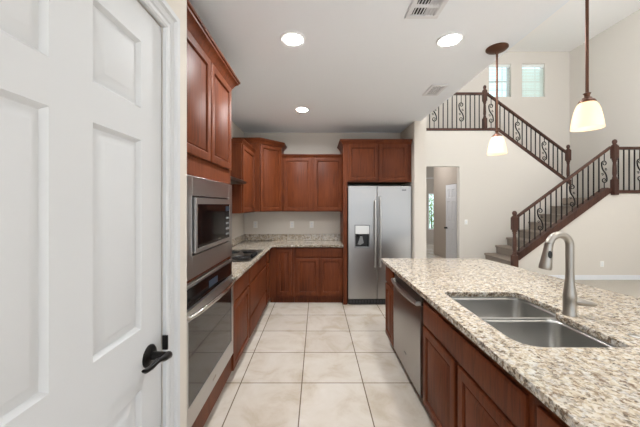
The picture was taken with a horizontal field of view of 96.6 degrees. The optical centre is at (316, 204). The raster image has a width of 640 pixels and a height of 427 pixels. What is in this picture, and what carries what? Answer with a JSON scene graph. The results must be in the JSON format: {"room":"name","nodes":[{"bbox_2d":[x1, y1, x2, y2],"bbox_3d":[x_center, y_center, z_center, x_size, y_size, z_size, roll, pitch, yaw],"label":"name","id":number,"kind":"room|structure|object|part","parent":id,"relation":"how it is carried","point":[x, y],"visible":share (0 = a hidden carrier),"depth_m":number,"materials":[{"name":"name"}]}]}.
{"room":"kitchen","nodes":[
{"label":"kitchen","id":0,"kind":"room"},
{"bbox_2d":[137,0,186,426],"bbox_3d":[-0.895,0.135,0.003,0.689,2.730,2.406,0,0,0],"label":"wall","id":1,"kind":"structure","parent":0,"point":[179,7],"depth_m":1.17,"materials":[{"name":"beige paint"}]},
{"bbox_2d":[0,0,172,426],"bbox_3d":[-0.534,0.430,0.645,0.112,2.120,0.740,0,0,0],"label":"door","id":2,"kind":"structure","parent":1,"relation":"in","point":[80,80],"depth_m":0.67,"materials":[{"name":"grey paint"}]},
{"bbox_3d":[-0.561,-0.410,0.492,0.012,0.211,0.195,0,0,0],"label":"raised panel","id":3,"kind":"part","parent":2,"relation":"part of","materials":[{"name":"grey paint"}]},
{"bbox_3d":[-0.561,0.093,0.492,0.012,0.596,0.195,0,0,0],"label":"raised panel","id":4,"kind":"part","parent":2,"relation":"part of","materials":[{"name":"grey paint"}]},
{"bbox_3d":[-0.561,-0.410,0.803,0.012,0.211,0.194,0,0,0],"label":"raised panel","id":5,"kind":"part","parent":2,"relation":"part of","materials":[{"name":"grey paint"}]},
{"bbox_3d":[-0.561,0.093,0.803,0.012,0.596,0.194,0,0,0],"label":"raised panel","id":6,"kind":"part","parent":2,"relation":"part of","materials":[{"name":"grey paint"}]},
{"bbox_3d":[-0.561,0.921,0.803,0.012,0.677,0.194,0,0,0],"label":"raised panel","id":7,"kind":"part","parent":2,"relation":"part of","materials":[{"name":"grey paint"}]},
{"bbox_3d":[-0.527,0.498,0.941,0.056,0.072,0.072,0,0,0],"label":"lever handle","id":8,"kind":"part","parent":2,"relation":"part of","materials":[{"name":"black metal"}]},
{"bbox_3d":[-0.493,0.489,0.884,0.030,0.038,0.147,0,0,0],"label":"lever","id":9,"kind":"part","parent":2,"relation":"part of","materials":[{"name":"black metal"}]},
{"bbox_2d":[140,0,179,426],"bbox_3d":[-0.538,0.393,0.645,0.026,2.215,0.908,0,0,0],"label":"door frame","id":10,"kind":"structure","parent":1,"relation":"attached to","point":[161,11],"depth_m":1.05,"materials":[{"name":"grey paint"}]},
{"bbox_2d":[162,335,167,349],"bbox_3d":[-0.541,0.489,1.016,0.020,0.051,0.007,0,0,0],"label":"strike plate","id":11,"kind":"object","parent":1,"relation":"attached to","point":[164,337],"visible":1,"depth_m":1.01,"materials":[{"name":"black metal"}]},
{"bbox_2d":[232,121,243,238],"bbox_3d":[-1.300,0.135,3.025,0.120,2.730,3.650,0,0,0],"label":"wall","id":12,"kind":"structure","parent":0,"point":[237,219],"depth_m":4.45,"materials":[{"name":"beige paint"}]},
{"bbox_2d":[230,176,245,183],"bbox_3d":[-1.048,-0.278,3.119,0.375,0.054,0.750,0,0,0],"label":"range hood","id":13,"kind":"object","parent":12,"relation":"attached to","point":[233,180],"visible":0.35,"depth_m":3.18,"materials":[{"name":"grey metal"}]},
{"bbox_2d":[232,234,244,245],"bbox_3d":[-1.228,0.547,3.614,0.021,0.104,2.471,0,0,0],"label":"backsplash","id":14,"kind":"structure","parent":12,"relation":"attached to","point":[239,239],"depth_m":4.42,"materials":[{"name":"stone"}]},
{"bbox_2d":[230,139,255,213],"bbox_3d":[-1.065,-0.351,3.829,0.342,0.912,0.731,0,0,0],"label":"upper cabinet","id":15,"kind":"object","parent":12,"relation":"attached to","point":[243,156],"visible":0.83,"depth_m":3.53,"materials":[{"name":"brown wood"}]},
{"bbox_3d":[-1.065,-0.781,3.829,0.342,0.052,0.731,0,0,0],"label":"crown moulding","id":16,"kind":"part","parent":15,"relation":"part of","materials":[{"name":"brown wood"}]},
{"bbox_3d":[-0.920,-0.329,3.842,0.020,0.843,0.645,0,0,0],"label":"door","id":17,"kind":"part","parent":15,"relation":"part of","materials":[{"name":"brown wood"}]},
{"bbox_2d":[244,133,400,261],"bbox_3d":[0.033,0.135,4.910,2.785,2.730,0.120,0,0,0],"label":"wall","id":18,"kind":"structure","parent":0,"point":[274,222],"depth_m":4.85,"materials":[{"name":"beige paint"}]},
{"bbox_2d":[253,221,257,227],"bbox_3d":[-1.047,0.334,4.845,0.072,0.116,0.008,0,0,0],"label":"outlet cover","id":19,"kind":"object","parent":18,"relation":"attached to","point":[255,223],"visible":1,"depth_m":4.84,"materials":[{"name":"white plastic"}]},
{"bbox_2d":[232,137,286,211],"bbox_3d":[-0.874,-0.443,4.501,0.724,1.086,0.689,0,0,0],"label":"upper cabinet","id":20,"kind":"object","parent":18,"relation":"attached to","point":[268,157],"visible":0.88,"depth_m":4.30,"materials":[{"name":"brown wood"}]},
{"bbox_3d":[-0.791,-0.948,4.414,1.000,0.076,0.317,0,0,-43],"label":"crown moulding","id":21,"kind":"part","parent":20,"relation":"part of","materials":[{"name":"brown wood"}]},
{"bbox_3d":[-0.703,-0.405,4.363,0.020,0.990,0.408,0,0,42],"label":"door","id":22,"kind":"part","parent":20,"relation":"part of","materials":[{"name":"brown wood"}]},
{"bbox_2d":[245,234,339,239],"bbox_3d":[-0.413,0.547,4.838,1.606,0.104,0.021,0,0,0],"label":"backsplash","id":23,"kind":"structure","parent":18,"relation":"attached to","point":[247,236],"depth_m":4.83,"materials":[{"name":"stone"}]},
{"bbox_2d":[309,221,313,227],"bbox_3d":[-0.092,0.334,4.845,0.072,0.116,0.008,0,0,0],"label":"outlet cover","id":24,"kind":"object","parent":18,"relation":"attached to","point":[311,223],"visible":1,"depth_m":4.84,"materials":[{"name":"white plastic"}]},
{"bbox_2d":[281,154,341,211],"bbox_3d":[-0.084,-0.349,4.675,0.958,0.909,0.342,0,0,0],"label":"upper cabinet","id":25,"kind":"object","parent":18,"relation":"attached to","point":[310,182],"visible":1,"depth_m":4.52,"materials":[{"name":"brown wood"}]},
{"bbox_3d":[-0.311,-0.329,4.530,0.443,0.843,0.020,0,0,0],"label":"door","id":26,"kind":"part","parent":25,"relation":"part of","materials":[{"name":"brown wood"}]},
{"bbox_3d":[-0.084,-0.778,4.522,0.958,0.052,0.036,0,0,0],"label":"crown moulding","id":27,"kind":"part","parent":25,"relation":"part of","materials":[{"name":"brown wood"}]},
{"bbox_3d":[0.172,-0.329,4.530,0.443,0.843,0.020,0,0,0],"label":"door","id":28,"kind":"part","parent":25,"relation":"part of","materials":[{"name":"brown wood"}]},
{"bbox_2d":[189,0,569,132],"bbox_3d":[-0.010,-1.330,0.675,3.060,0.200,8.550,0,0,0],"label":"ceiling","id":29,"kind":"structure","parent":0,"point":[361,66],"depth_m":2.33,"materials":[{"name":"white paint"}]},
{"bbox_2d":[280,31,305,46],"bbox_3d":[-0.178,-1.222,2.110,0.192,0.015,0.192,0,0,0],"label":"recessed light","id":30,"kind":"object","parent":29,"relation":"in","point":[289,38],"visible":1,"depth_m":2.09,"materials":[{"name":"white glass"}]},
{"bbox_2d":[295,107,308,111],"bbox_3d":[-0.193,-1.222,3.670,0.192,0.015,0.192,0,0,0],"label":"recessed light","id":31,"kind":"object","parent":29,"relation":"in","point":[298,109],"visible":1,"depth_m":3.64,"materials":[{"name":"white glass"}]},
{"bbox_2d":[405,0,448,18],"bbox_3d":[0.680,-1.223,1.712,0.210,0.012,0.305,0,0,0],"label":"ceiling vent","id":32,"kind":"object","parent":29,"relation":"in","point":[419,9],"visible":1,"depth_m":1.78,"materials":[{"name":"white metal"}]},
{"bbox_2d":[422,85,447,95],"bbox_3d":[1.257,-1.223,3.042,0.170,0.012,0.275,0,0,0],"label":"ceiling vent","id":33,"kind":"object","parent":29,"relation":"in","point":[433,90],"visible":1,"depth_m":3.05,"materials":[{"name":"white metal"}]},
{"bbox_2d":[436,32,463,46],"bbox_3d":[0.988,-1.222,2.118,0.192,0.015,0.192,0,0,0],"label":"recessed light","id":34,"kind":"object","parent":29,"relation":"in","point":[450,39],"visible":1,"depth_m":2.10,"materials":[{"name":"white glass"}]},
{"bbox_2d":[485,42,508,155],"bbox_3d":[1.410,-0.814,2.233,0.156,0.832,0.156,0,0,0],"label":"pendant lamp","id":35,"kind":"object","parent":29,"relation":"hanging from","point":[497,145],"visible":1,"depth_m":2.21,"materials":[{"name":"white glass"}]},
{"bbox_3d":[1.410,-0.885,2.233,0.015,0.601,0.015,0,0,0],"label":"rod","id":36,"kind":"part","parent":35,"relation":"part of","materials":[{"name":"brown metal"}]},
{"bbox_3d":[1.410,-0.467,2.233,0.136,0.138,0.136,0,0,0],"label":"lamp shade","id":37,"kind":"part","parent":35,"relation":"part of","materials":[{"name":"white glass"}]},
{"bbox_2d":[570,0,604,131],"bbox_3d":[1.410,-0.814,1.488,0.156,0.832,0.156,0,0,0],"label":"pendant lamp","id":38,"kind":"object","parent":29,"relation":"hanging from","point":[588,115],"visible":1,"depth_m":1.48,"materials":[{"name":"brown"}]},
{"bbox_3d":[1.410,-0.885,1.488,0.015,0.601,0.015,0,0,0],"label":"rod","id":39,"kind":"part","parent":38,"relation":"part of","materials":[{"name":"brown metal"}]},
{"bbox_3d":[1.410,-0.467,1.488,0.136,0.138,0.136,0,0,0],"label":"lamp shade","id":40,"kind":"part","parent":38,"relation":"part of","materials":[{"name":"white glass"}]},
{"bbox_2d":[401,117,425,257],"bbox_3d":[1.512,-1.335,4.570,0.175,5.670,0.800,0,0,0],"label":"wall","id":41,"kind":"structure","parent":0,"point":[416,131],"depth_m":4.17,"materials":[{"name":"beige paint"}]},
{"bbox_2d":[203,244,639,426],"bbox_3d":[2.730,1.550,3.800,8.540,0.100,14.800,0,0,0],"label":"floor","id":42,"kind":"structure","parent":0,"point":[302,364],"depth_m":2.54,"materials":[{"name":"beige tile"}]},
{"bbox_2d":[187,0,239,426],"bbox_3d":[-0.946,0.227,1.906,0.580,2.547,1.061,0,0,0],"label":"tall cabinet","id":43,"kind":"object","parent":42,"relation":"on","point":[211,80],"visible":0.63,"depth_m":1.84,"materials":[{"name":"brown wood"}]},
{"bbox_3d":[-0.710,-0.620,1.671,0.020,0.670,0.427,0,0,0],"label":"door","id":44,"kind":"part","parent":43,"relation":"part of","materials":[{"name":"brown wood"}]},
{"bbox_2d":[187,175,231,280],"bbox_3d":[-0.902,0.123,1.911,0.436,0.577,0.872,0,0,0],"label":"microwave","id":45,"kind":"object","parent":43,"relation":"in","point":[209,219],"visible":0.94,"depth_m":1.80,"materials":[{"name":"silver metal"}]},
{"bbox_3d":[-0.695,0.117,1.931,0.022,0.317,0.636,0,0,0],"label":"door frame","id":46,"kind":"part","parent":45,"relation":"part of","materials":[{"name":"silver metal"}]},
{"bbox_3d":[-0.695,0.122,2.178,0.020,0.255,0.099,0,0,0],"label":"control panel","id":47,"kind":"part","parent":45,"relation":"part of","materials":[{"name":"black glass"}]},
{"bbox_2d":[187,259,235,426],"bbox_3d":[-0.906,0.838,1.911,0.588,0.789,0.872,0,0,0],"label":"wall oven","id":48,"kind":"object","parent":43,"relation":"in","point":[209,295],"visible":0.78,"depth_m":1.79,"materials":[{"name":"silver metal"}]},
{"bbox_3d":[-0.697,0.863,1.911,0.014,0.465,0.772,0,0,0],"label":"glass","id":49,"kind":"part","parent":48,"relation":"part of","materials":[{"name":"black glass"}]},
{"bbox_3d":[-0.700,0.512,1.911,0.009,0.105,0.836,0,0,0],"label":"control panel","id":50,"kind":"part","parent":48,"relation":"part of","materials":[{"name":"black glass"}]},
{"bbox_3d":[-0.650,0.592,1.911,0.076,0.037,0.838,0,0,0],"label":"handle","id":51,"kind":"part","parent":48,"relation":"part of","materials":[{"name":"silver metal"}]},
{"bbox_3d":[-0.946,-1.001,1.906,0.580,0.092,1.061,0,0,0],"label":"crown moulding","id":52,"kind":"part","parent":43,"relation":"part of","materials":[{"name":"brown wood"}]},
{"bbox_3d":[-0.710,-0.620,2.120,0.020,0.670,0.440,0,0,0],"label":"door","id":53,"kind":"part","parent":43,"relation":"part of","materials":[{"name":"brown wood"}]},
{"bbox_2d":[230,269,248,373],"bbox_3d":[-0.968,1.069,2.672,0.536,0.862,0.596,0,0,0],"label":"base cabinet","id":54,"kind":"object","parent":42,"relation":"on","point":[240,287],"visible":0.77,"depth_m":2.61,"materials":[{"name":"brown wood"}]},
{"bbox_3d":[-0.710,0.738,2.671,0.020,0.175,0.555,0,0,0],"label":"drawer","id":55,"kind":"part","parent":54,"relation":"part of","materials":[{"name":"brown wood"}]},
{"bbox_2d":[248,253,265,337],"bbox_3d":[-0.968,1.069,3.466,0.536,0.862,0.988,0,0,0],"label":"base cabinet","id":56,"kind":"object","parent":42,"relation":"on","point":[257,272],"visible":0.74,"depth_m":3.30,"materials":[{"name":"brown wood"}]},
{"bbox_3d":[-0.710,1.008,3.465,0.020,0.335,0.955,0,0,0],"label":"drawer","id":57,"kind":"part","parent":56,"relation":"part of","materials":[{"name":"brown wood"}]},
{"bbox_3d":[-0.710,1.292,3.465,0.020,0.205,0.955,0,0,0],"label":"drawer","id":58,"kind":"part","parent":56,"relation":"part of","materials":[{"name":"brown wood"}]},
{"bbox_3d":[-0.710,0.738,3.465,0.020,0.175,0.955,0,0,0],"label":"drawer","id":59,"kind":"part","parent":56,"relation":"part of","materials":[{"name":"brown wood"}]},
{"bbox_2d":[265,250,269,304],"bbox_3d":[-0.968,1.069,4.128,0.536,0.862,0.332,0,0,0],"label":"base cabinet","id":60,"kind":"object","parent":42,"relation":"on","point":[267,265],"visible":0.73,"depth_m":4.06,"materials":[{"name":"brown wood"}]},
{"bbox_3d":[-0.710,0.738,4.095,0.020,0.175,0.235,0,0,0],"label":"drawer","id":61,"kind":"part","parent":60,"relation":"part of","materials":[{"name":"brown wood"}]},
{"bbox_2d":[270,247,293,301],"bbox_3d":[-0.536,1.069,4.583,0.368,0.862,0.526,0,0,0],"label":"base cabinet","id":62,"kind":"object","parent":42,"relation":"on","point":[281,258],"visible":0.9,"depth_m":4.33,"materials":[{"name":"brown wood"}]},
{"bbox_3d":[-0.497,1.020,4.330,0.225,0.700,0.020,0,0,0],"label":"door","id":63,"kind":"part","parent":62,"relation":"part of","materials":[{"name":"brown wood"}]},
{"bbox_2d":[294,247,342,301],"bbox_3d":[0.022,1.069,4.583,0.744,0.862,0.526,0,0,0],"label":"base cabinet","id":64,"kind":"object","parent":42,"relation":"on","point":[318,271],"visible":0.98,"depth_m":4.32,"materials":[{"name":"brown wood"}]},
{"bbox_2d":[231,240,342,279],"bbox_3d":[-0.420,0.618,3.611,1.636,0.036,2.474,0,0,0],"label":"countertop","id":65,"kind":"structure","parent":64,"relation":"on","point":[238,268],"depth_m":4.29,"materials":[{"name":"stone"}]},
{"bbox_2d":[230,250,262,261],"bbox_3d":[-0.955,0.584,3.400,0.494,0.031,0.764,0,0,0],"label":"cooktop","id":66,"kind":"object","parent":65,"relation":"in","point":[237,255],"visible":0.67,"depth_m":3.33,"materials":[{"name":"black glass"}]},
{"bbox_3d":[-0.855,0.586,3.200,0.190,0.008,0.190,0,0,0],"label":"burner","id":67,"kind":"part","parent":66,"relation":"part of","materials":[{"name":"black plastic"}]},
{"bbox_3d":[-0.146,1.089,4.330,0.348,0.562,0.020,0,0,0],"label":"door","id":68,"kind":"part","parent":64,"relation":"part of","materials":[{"name":"brown wood"}]},
{"bbox_3d":[0.033,0.719,4.330,0.705,0.142,0.020,0,0,0],"label":"drawer","id":69,"kind":"part","parent":64,"relation":"part of","materials":[{"name":"brown wood"}]},
{"bbox_3d":[0.215,1.089,4.330,0.346,0.562,0.020,0,0,0],"label":"door","id":70,"kind":"part","parent":64,"relation":"part of","materials":[{"name":"brown wood"}]},
{"bbox_2d":[337,139,412,304],"bbox_3d":[0.881,0.260,4.541,1.078,2.481,0.609,0,0,0],"label":"tall cabinet","id":71,"kind":"object","parent":42,"relation":"on","point":[364,161],"visible":0.98,"depth_m":4.27,"materials":[{"name":"brown wood"}]},
{"bbox_3d":[0.425,0.578,4.568,0.059,1.845,0.556,0,0,0],"label":"panel","id":72,"kind":"part","parent":71,"relation":"part of","materials":[{"name":"brown wood"}]},
{"bbox_3d":[0.692,-0.637,4.280,0.447,0.545,0.020,0,0,0],"label":"door","id":73,"kind":"part","parent":71,"relation":"part of","materials":[{"name":"brown wood"}]},
{"bbox_3d":[0.881,-0.943,4.541,1.078,0.076,0.609,0,0,0],"label":"crown moulding","id":74,"kind":"part","parent":71,"relation":"part of","materials":[{"name":"brown wood"}]},
{"bbox_3d":[1.146,-0.637,4.280,0.428,0.545,0.020,0,0,0],"label":"door","id":75,"kind":"part","parent":71,"relation":"part of","materials":[{"name":"brown wood"}]},
{"bbox_2d":[347,186,411,303],"bbox_3d":[0.941,0.606,4.506,0.944,1.778,0.649,0,0,0],"label":"refrigerator","id":76,"kind":"object","parent":42,"relation":"on","point":[379,218],"visible":0.9,"depth_m":4.25,"materials":[{"name":"grey metal"}]},
{"bbox_3d":[0.680,0.558,4.282,0.422,1.683,0.064,0,0,0],"label":"freezer door","id":77,"kind":"part","parent":76,"relation":"part of","materials":[{"name":"silver metal"}]},
{"bbox_3d":[0.861,0.430,4.216,0.025,1.004,0.069,0,0,0],"label":"handle","id":78,"kind":"part","parent":76,"relation":"part of","materials":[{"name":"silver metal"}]},
{"bbox_3d":[0.937,0.400,4.216,0.025,1.064,0.069,0,0,0],"label":"handle","id":79,"kind":"part","parent":76,"relation":"part of","materials":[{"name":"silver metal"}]},
{"bbox_3d":[1.156,0.558,4.282,0.514,1.683,0.064,0,0,0],"label":"door","id":80,"kind":"part","parent":76,"relation":"part of","materials":[{"name":"silver metal"}]},
{"bbox_2d":[385,266,393,346],"bbox_3d":[1.045,1.069,2.955,0.600,0.862,0.350,0,0,0],"label":"base cabinet","id":81,"kind":"object","parent":42,"relation":"on","point":[389,287],"visible":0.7,"depth_m":2.93,"materials":[{"name":"brown wood"}]},
{"bbox_3d":[0.755,0.738,2.955,0.020,0.175,0.310,0,0,0],"label":"drawer","id":82,"kind":"part","parent":81,"relation":"part of","materials":[{"name":"brown wood"}]},
{"bbox_2d":[391,273,423,397],"bbox_3d":[1.000,1.075,2.411,0.630,0.850,0.722,0,0,0],"label":"dishwasher","id":83,"kind":"object","parent":42,"relation":"on","point":[408,324],"visible":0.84,"depth_m":2.29,"materials":[{"name":"silver metal"}]},
{"bbox_3d":[0.718,0.718,2.411,0.066,0.030,0.694,0,0,0],"label":"handle","id":84,"kind":"part","parent":83,"relation":"part of","materials":[{"name":"silver metal"}]},
{"bbox_2d":[423,299,533,426],"bbox_3d":[1.105,1.069,1.522,0.720,0.862,1.035,0,0,0],"label":"base cabinet","id":85,"kind":"object","parent":42,"relation":"on","point":[463,386],"visible":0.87,"depth_m":1.46,"materials":[{"name":"brown wood"}]},
{"bbox_3d":[0.755,1.125,1.780,0.020,0.540,0.460,0,0,0],"label":"door","id":86,"kind":"part","parent":85,"relation":"part of","materials":[{"name":"brown wood"}]},
{"bbox_3d":[0.755,1.125,1.272,0.020,0.540,0.487,0,0,0],"label":"door","id":87,"kind":"part","parent":85,"relation":"part of","materials":[{"name":"brown wood"}]},
{"bbox_2d":[484,188,611,264],"bbox_3d":[5.272,0.576,6.718,3.188,1.849,2.056,0,0,0],"label":"staircase","id":88,"kind":"structure","parent":42,"relation":"on","point":[503,253],"depth_m":5.97,"materials":[{"name":"beige carpet"}]},
{"bbox_2d":[487,92,570,189],"bbox_3d":[5.030,-1.460,6.780,1.984,2.430,0.160,0,0,0],"label":"stair railing","id":89,"kind":"object","parent":88,"relation":"attached to","point":[567,151],"visible":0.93,"depth_m":6.76,"materials":[{"name":"brown wood"}]},
{"bbox_3d":[4.974,-1.953,6.770,1.871,1.446,0.068,0,0,0],"label":"handrail","id":90,"kind":"part","parent":89,"relation":"part of","materials":[{"name":"brown wood"}]},
{"bbox_3d":[4.999,-1.156,6.780,1.916,1.328,0.160,0,0,0],"label":"rail","id":91,"kind":"part","parent":89,"relation":"part of","materials":[{"name":"brown wood"}]},
{"bbox_3d":[5.974,-0.840,6.780,0.095,1.190,0.095,0,0,0],"label":"newel post","id":92,"kind":"part","parent":89,"relation":"part of","materials":[{"name":"brown wood"}]},
{"bbox_2d":[511,139,618,267],"bbox_3d":[4.936,0.095,5.713,2.114,2.810,0.168,0,0,0],"label":"stair railing","id":93,"kind":"object","parent":88,"relation":"attached to","point":[614,148],"visible":0.99,"depth_m":5.75,"materials":[{"name":"brown wood"}]},
{"bbox_3d":[3.934,0.807,5.675,0.109,1.385,0.109,0,0,0],"label":"newel post","id":94,"kind":"part","parent":93,"relation":"part of","materials":[{"name":"brown wood"}]},
{"bbox_3d":[4.950,-0.447,5.755,1.913,1.483,0.068,0,0,0],"label":"handrail","id":95,"kind":"part","parent":93,"relation":"part of","materials":[{"name":"brown wood"}]},
{"bbox_3d":[5.941,-0.755,5.690,0.104,1.110,0.104,0,0,0],"label":"newel post","id":96,"kind":"part","parent":93,"relation":"part of","materials":[{"name":"brown wood"}]},
{"bbox_2d":[534,396,569,426],"bbox_3d":[1.045,1.069,0.403,0.600,0.862,1.200,0,0,0],"label":"base cabinet","id":97,"kind":"object","parent":42,"relation":"on","point":[543,416],"visible":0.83,"depth_m":0.94,"materials":[{"name":"brown wood"}]},
{"bbox_2d":[381,258,639,426],"bbox_3d":[1.473,0.618,1.480,1.503,0.036,3.470,0,0,0],"label":"countertop","id":98,"kind":"structure","parent":97,"relation":"on","point":[583,386],"depth_m":1.31,"materials":[{"name":"stone"}]},
{"bbox_2d":[451,297,614,346],"bbox_3d":[1.140,0.738,1.590,0.602,0.202,0.852,0,0,0],"label":"double sink","id":99,"kind":"object","parent":98,"relation":"in","point":[520,320],"visible":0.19,"depth_m":1.60,"materials":[{"name":"silver metal"}]},
{"bbox_3d":[1.134,0.740,1.799,0.546,0.197,0.364,0,0,0],"label":"bowl","id":100,"kind":"part","parent":99,"relation":"part of","materials":[{"name":"silver metal"}]},
{"bbox_3d":[1.106,0.740,1.399,0.490,0.197,0.409,0,0,0],"label":"bowl","id":101,"kind":"part","parent":99,"relation":"part of","materials":[{"name":"silver metal"}]},
{"bbox_2d":[538,231,597,316],"bbox_3d":[1.357,0.371,1.552,0.281,0.455,0.076,0,0,0],"label":"kitchen faucet","id":102,"kind":"object","parent":98,"relation":"on","point":[570,300],"visible":1,"depth_m":1.54,"materials":[{"name":"silver metal"}]},
{"bbox_3d":[1.445,0.523,1.538,0.107,0.046,0.044,0,0,16],"label":"lever","id":103,"kind":"part","parent":102,"relation":"part of","materials":[{"name":"silver metal"}]},
{"bbox_3d":[0.755,0.760,0.698,0.020,0.150,0.550,0,0,0],"label":"drawer","id":104,"kind":"part","parent":97,"relation":"part of","materials":[{"name":"brown wood"}]},
{"bbox_2d":[426,167,433,243],"bbox_3d":[4.600,-0.060,11.060,4.800,3.120,0.120,0,0,0],"label":"wall","id":105,"kind":"structure","parent":0,"point":[429,170],"depth_m":11.00,"materials":[{"name":"beige paint"}]},
{"bbox_2d":[428,193,433,229],"bbox_3d":[4.525,0.250,11.065,0.450,1.400,0.050,0,0,0],"label":"window","id":106,"kind":"structure","parent":105,"relation":"in","point":[430,195],"depth_m":11.06,"materials":[{"name":"glass"}]},
{"bbox_2d":[434,167,456,257],"bbox_3d":[3.660,-0.060,7.820,0.120,3.120,1.960,0,0,0],"label":"wall","id":107,"kind":"structure","parent":0,"point":[443,176],"depth_m":8.24,"materials":[{"name":"beige paint"}]},
{"bbox_2d":[444,184,456,257],"bbox_3d":[3.579,0.470,7.655,0.105,2.040,0.610,0,0,0],"label":"door","id":108,"kind":"structure","parent":107,"relation":"in","point":[451,190],"depth_m":7.62,"materials":[{"name":"white paint"}]},
{"bbox_3d":[3.603,0.180,7.785,0.012,0.560,0.170,0,0,0],"label":"raised panel","id":109,"kind":"part","parent":108,"relation":"part of","materials":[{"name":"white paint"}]},
{"bbox_3d":[3.603,0.960,7.785,0.012,0.640,0.170,0,0,0],"label":"raised panel","id":110,"kind":"part","parent":108,"relation":"part of","materials":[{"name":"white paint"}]},
{"bbox_3d":[3.603,0.180,7.525,0.012,0.560,0.170,0,0,0],"label":"raised panel","id":111,"kind":"part","parent":108,"relation":"part of","materials":[{"name":"white paint"}]},
{"bbox_3d":[3.603,0.960,7.525,0.012,0.640,0.170,0,0,0],"label":"raised panel","id":112,"kind":"part","parent":108,"relation":"part of","materials":[{"name":"white paint"}]},
{"bbox_2d":[426,52,569,176],"bbox_3d":[4.195,-1.335,7.825,5.550,5.670,0.150,0,0,0],"label":"wall","id":113,"kind":"structure","parent":0,"point":[550,113],"depth_m":7.75,"materials":[{"name":"beige paint"}]},
{"bbox_2d":[489,68,508,94],"bbox_3d":[4.980,-3.390,7.865,0.600,0.900,0.050,0,0,0],"label":"window","id":114,"kind":"structure","parent":113,"relation":"in","point":[489,68],"depth_m":7.86,"materials":[{"name":"white paint"}]},
{"bbox_2d":[489,64,509,96],"bbox_3d":[4.980,-3.391,7.793,0.588,0.890,0.054,0,0,0],"label":"window blind","id":115,"kind":"object","parent":114,"relation":"attached to","point":[491,65],"visible":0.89,"depth_m":7.78,"materials":[{"name":"white plastic"}]},
{"bbox_2d":[522,68,541,90],"bbox_3d":[5.888,-3.390,7.865,0.625,0.900,0.050,0,0,0],"label":"window","id":116,"kind":"structure","parent":113,"relation":"in","point":[522,68],"depth_m":7.86,"materials":[{"name":"white paint"}]},
{"bbox_2d":[522,64,543,96],"bbox_3d":[5.888,-3.391,7.793,0.613,0.890,0.054,0,0,0],"label":"window blind","id":117,"kind":"object","parent":116,"relation":"attached to","point":[529,82],"visible":1,"depth_m":7.79,"materials":[{"name":"white"}]},
{"bbox_2d":[426,131,570,258],"bbox_3d":[3.800,-0.125,6.780,4.400,3.250,0.120,0,0,0],"label":"wall","id":118,"kind":"structure","parent":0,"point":[489,188],"depth_m":6.72,"materials":[{"name":"beige paint"}]},
{"bbox_2d":[426,85,487,130],"bbox_3d":[2.823,-2.301,6.780,2.426,1.098,0.160,0,0,0],"label":"balcony railing","id":119,"kind":"object","parent":118,"relation":"on","point":[483,93],"visible":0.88,"depth_m":6.76,"materials":[{"name":"brown wood"}]},
{"bbox_3d":[2.814,-1.781,6.780,2.408,0.058,0.160,0,0,0],"label":"rail","id":120,"kind":"part","parent":119,"relation":"part of","materials":[{"name":"brown wood"}]},
{"bbox_3d":[2.774,-2.646,6.770,2.328,0.060,0.068,0,0,0],"label":"handrail","id":121,"kind":"part","parent":119,"relation":"part of","materials":[{"name":"brown wood"}]},
{"bbox_3d":[3.988,-2.330,6.780,0.095,1.040,0.095,0,0,0],"label":"newel post","id":122,"kind":"part","parent":119,"relation":"part of","materials":[{"name":"brown wood"}]},
{"bbox_2d":[507,0,639,51],"bbox_3d":[4.195,-4.245,2.150,5.550,0.150,11.500,0,0,0],"label":"ceiling","id":123,"kind":"structure","parent":0,"point":[564,30],"depth_m":6.58,"materials":[{"name":"white paint"}]},
{"bbox_2d":[519,194,639,274],"bbox_3d":[5.437,0.635,5.770,2.866,1.731,0.100,0,0,0],"label":"wall","id":124,"kind":"structure","parent":0,"point":[608,232],"depth_m":5.72,"materials":[{"name":"beige paint"}]},
{"bbox_2d":[549,275,639,279],"bbox_3d":[5.437,1.452,5.713,2.866,0.095,0.014,0,0,0],"label":"baseboard","id":125,"kind":"structure","parent":124,"relation":"attached to","point":[577,277],"depth_m":5.71,"materials":[{"name":"white paint"}]},
{"bbox_2d":[617,147,639,192],"bbox_3d":[6.436,-0.707,5.755,0.859,0.941,0.130,0,0,0],"label":"landing railing","id":126,"kind":"object","parent":124,"relation":"on","point":[620,148],"visible":0.91,"depth_m":5.75,"materials":[{"name":"brown wood"}]},
{"bbox_3d":[6.436,-1.148,5.755,0.859,0.060,0.068,0,0,0],"label":"handrail","id":127,"kind":"part","parent":126,"relation":"part of","materials":[{"name":"brown wood"}]},
{"bbox_3d":[6.436,-0.268,5.755,0.859,0.063,0.130,0,0,0],"label":"rail","id":128,"kind":"part","parent":126,"relation":"part of","materials":[{"name":"brown wood"}]},
{"bbox_2d":[570,9,639,205],"bbox_3d":[6.930,-1.335,2.075,0.120,5.670,11.350,0,0,0],"label":"wall","id":129,"kind":"structure","parent":0,"point":[614,53],"depth_m":6.72,"materials":[{"name":"beige paint"}]}
]}

